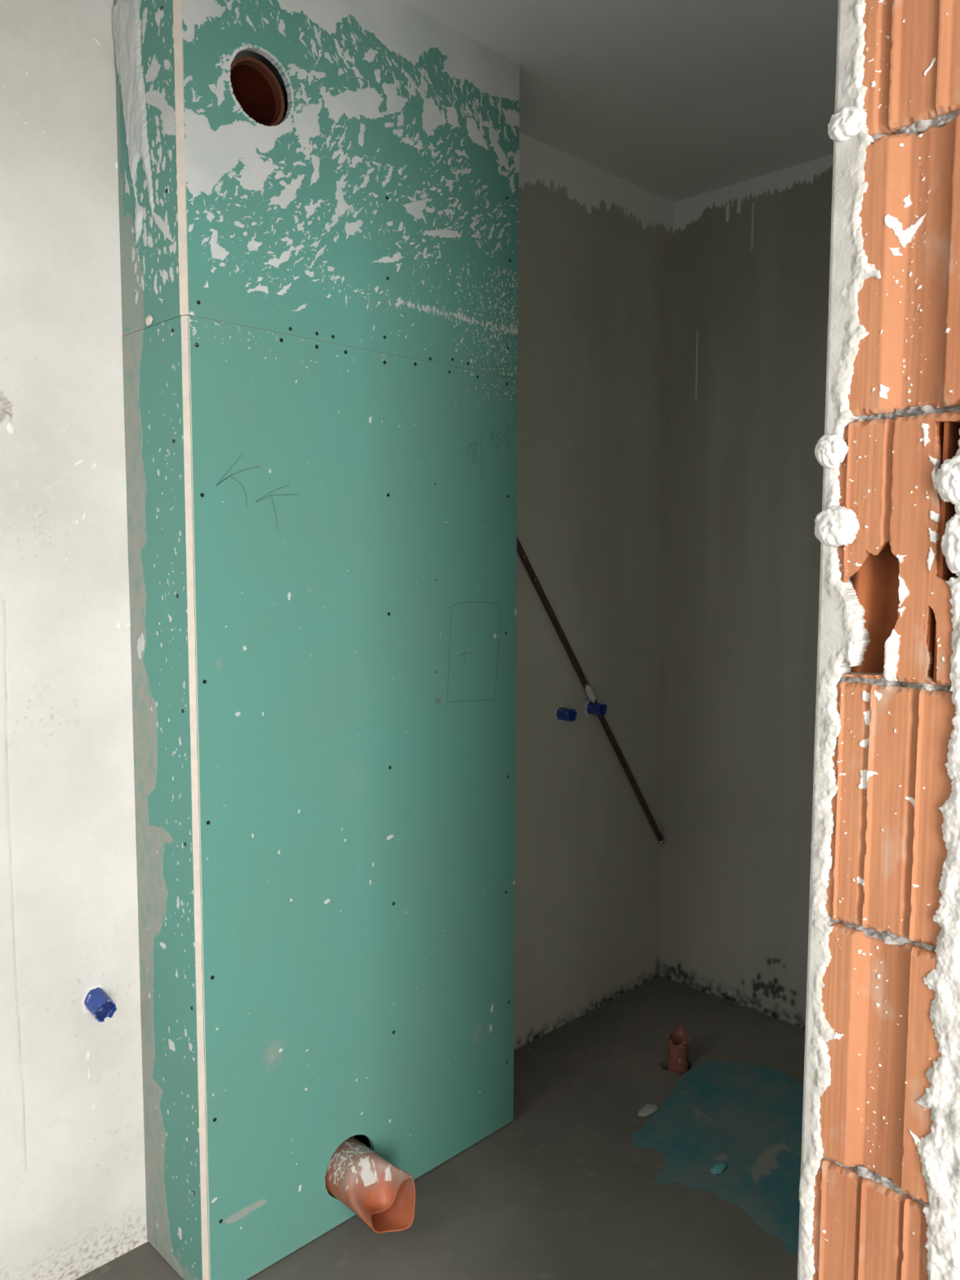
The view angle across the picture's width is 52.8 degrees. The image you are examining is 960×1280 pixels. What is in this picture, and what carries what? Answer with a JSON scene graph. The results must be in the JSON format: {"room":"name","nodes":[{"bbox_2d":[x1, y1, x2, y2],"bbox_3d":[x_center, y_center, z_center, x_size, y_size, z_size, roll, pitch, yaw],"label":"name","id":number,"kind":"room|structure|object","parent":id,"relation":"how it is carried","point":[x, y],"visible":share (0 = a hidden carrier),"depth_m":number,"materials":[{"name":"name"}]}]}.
{"room":"building under construction","nodes":[
{"label":"building under construction","id":0,"kind":"room"},
{"bbox_2d":[0,0,673,1279],"bbox_3d":[-0.614,-0.033,2.071,3.449,2.616,0.102,-5,7,-45],"label":"wall","id":1,"kind":"structure","parent":0,"point":[73,1192],"depth_m":1.93,"materials":[{"name":"grey paint"}]},
{"bbox_2d":[80,982,116,1022],"bbox_3d":[-0.752,0.712,1.905,0.056,0.059,0.078,-5,7,-45],"label":"pipe sleeve","id":2,"kind":"object","parent":1,"relation":"attached to","point":[96,999],"visible":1,"depth_m":1.90,"materials":[{"name":"blue plastic"}]},
{"bbox_2d":[554,705,577,721],"bbox_3d":[0.247,0.220,2.863,0.049,0.051,0.073,-5,7,-45],"label":"pipe sleeve","id":3,"kind":"object","parent":1,"relation":"attached to","point":[562,713],"visible":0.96,"depth_m":2.85,"materials":[{"name":"blue plastic"}]},
{"bbox_2d":[516,536,664,844],"bbox_3d":[0.282,0.060,2.884,0.976,1.326,0.029,-5,7,-45],"label":"rod","id":4,"kind":"object","parent":1,"relation":"attached to","point":[520,549],"visible":0.81,"depth_m":2.92,"materials":[{"name":"black metal"}]},
{"bbox_2d":[585,699,607,716],"bbox_3d":[0.351,0.210,2.963,0.050,0.050,0.076,-5,7,-45],"label":"pipe sleeve","id":5,"kind":"object","parent":1,"relation":"attached to","point":[595,708],"visible":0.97,"depth_m":2.95,"materials":[{"name":"blue plastic"}]},
{"bbox_2d":[75,975,805,1279],"bbox_3d":[1.183,1.382,1.267,4.900,0.100,3.947,-5,7,-45],"label":"floor","id":6,"kind":"structure","parent":0,"point":[562,1190],"depth_m":2.18,"materials":[{"name":"grey concrete"}]},
{"bbox_2d":[111,0,519,1279],"bbox_3d":[-0.305,-0.040,2.136,0.870,2.572,0.245,-5,7,-45],"label":"plasterboard boxing","id":7,"kind":"object","parent":6,"relation":"on","point":[320,304],"visible":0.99,"depth_m":1.95,"materials":[{"name":"green"}]},
{"bbox_2d":[230,56,284,126],"bbox_3d":[-0.495,-1.023,1.877,0.126,0.126,0.220,-5,7,-45],"label":"vent pipe","id":8,"kind":"object","parent":7,"relation":"attached to","point":[256,89],"visible":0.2,"depth_m":1.85,"materials":[{"name":"orange plastic"}]},
{"bbox_2d":[324,1136,415,1233],"bbox_3d":[-0.243,1.151,2.054,0.120,0.120,0.227,-5,7,-45],"label":"drain pipe","id":9,"kind":"object","parent":7,"relation":"attached to","point":[380,1193],"visible":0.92,"depth_m":2.03,"materials":[{"name":"orange plastic"}]},
{"bbox_2d":[637,1102,658,1116],"bbox_3d":[0.435,1.222,2.517,0.084,0.008,0.038,-5,7,-45],"label":"crumb","id":10,"kind":"object","parent":6,"relation":"on","point":[646,1109],"visible":1,"depth_m":2.51,"materials":[{"name":"grey"}]},
{"bbox_2d":[667,1025,688,1075],"bbox_3d":[0.561,1.182,2.739,0.057,0.165,0.057,-5,7,-45],"label":"pipe stub","id":11,"kind":"object","parent":6,"relation":"on","point":[678,1041],"visible":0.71,"depth_m":2.72,"materials":[{"name":"orange plastic"}]},
{"bbox_2d":[631,1059,803,1256],"bbox_3d":[0.685,1.234,2.402,0.528,0.003,0.722,3,6,33],"label":"paint stain","id":12,"kind":"object","parent":6,"relation":"on","point":[748,1118],"visible":0.77,"depth_m":2.40,"materials":[{"name":"blue paint"}]},
{"bbox_2d":[710,1161,726,1174],"bbox_3d":[0.560,1.241,2.272,0.055,0.011,0.028,-5,7,-45],"label":"crumb","id":13,"kind":"object","parent":12,"relation":"on","point":[717,1168],"visible":1,"depth_m":2.27,"materials":[{"name":"teal"}]},
{"bbox_2d":[400,0,838,202],"bbox_3d":[1.119,-1.301,1.113,4.700,0.120,3.747,-5,7,-45],"label":"ceiling","id":14,"kind":"structure","parent":0,"point":[675,100],"depth_m":2.31,"materials":[{"name":"white paint"}]},
{"bbox_2d":[658,154,833,1029],"bbox_3d":[1.148,-0.087,2.771,0.102,2.616,1.457,-5,7,-45],"label":"wall","id":15,"kind":"structure","parent":0,"point":[751,265],"depth_m":3.02,"materials":[{"name":"grey paint"}]},
{"bbox_2d":[797,0,959,1279],"bbox_3d":[0.909,0.025,1.432,4.700,2.576,0.167,-5,7,-45],"label":"wall","id":16,"kind":"structure","parent":0,"point":[879,1186],"depth_m":0.91,"materials":[{"name":"brick"}]}
]}

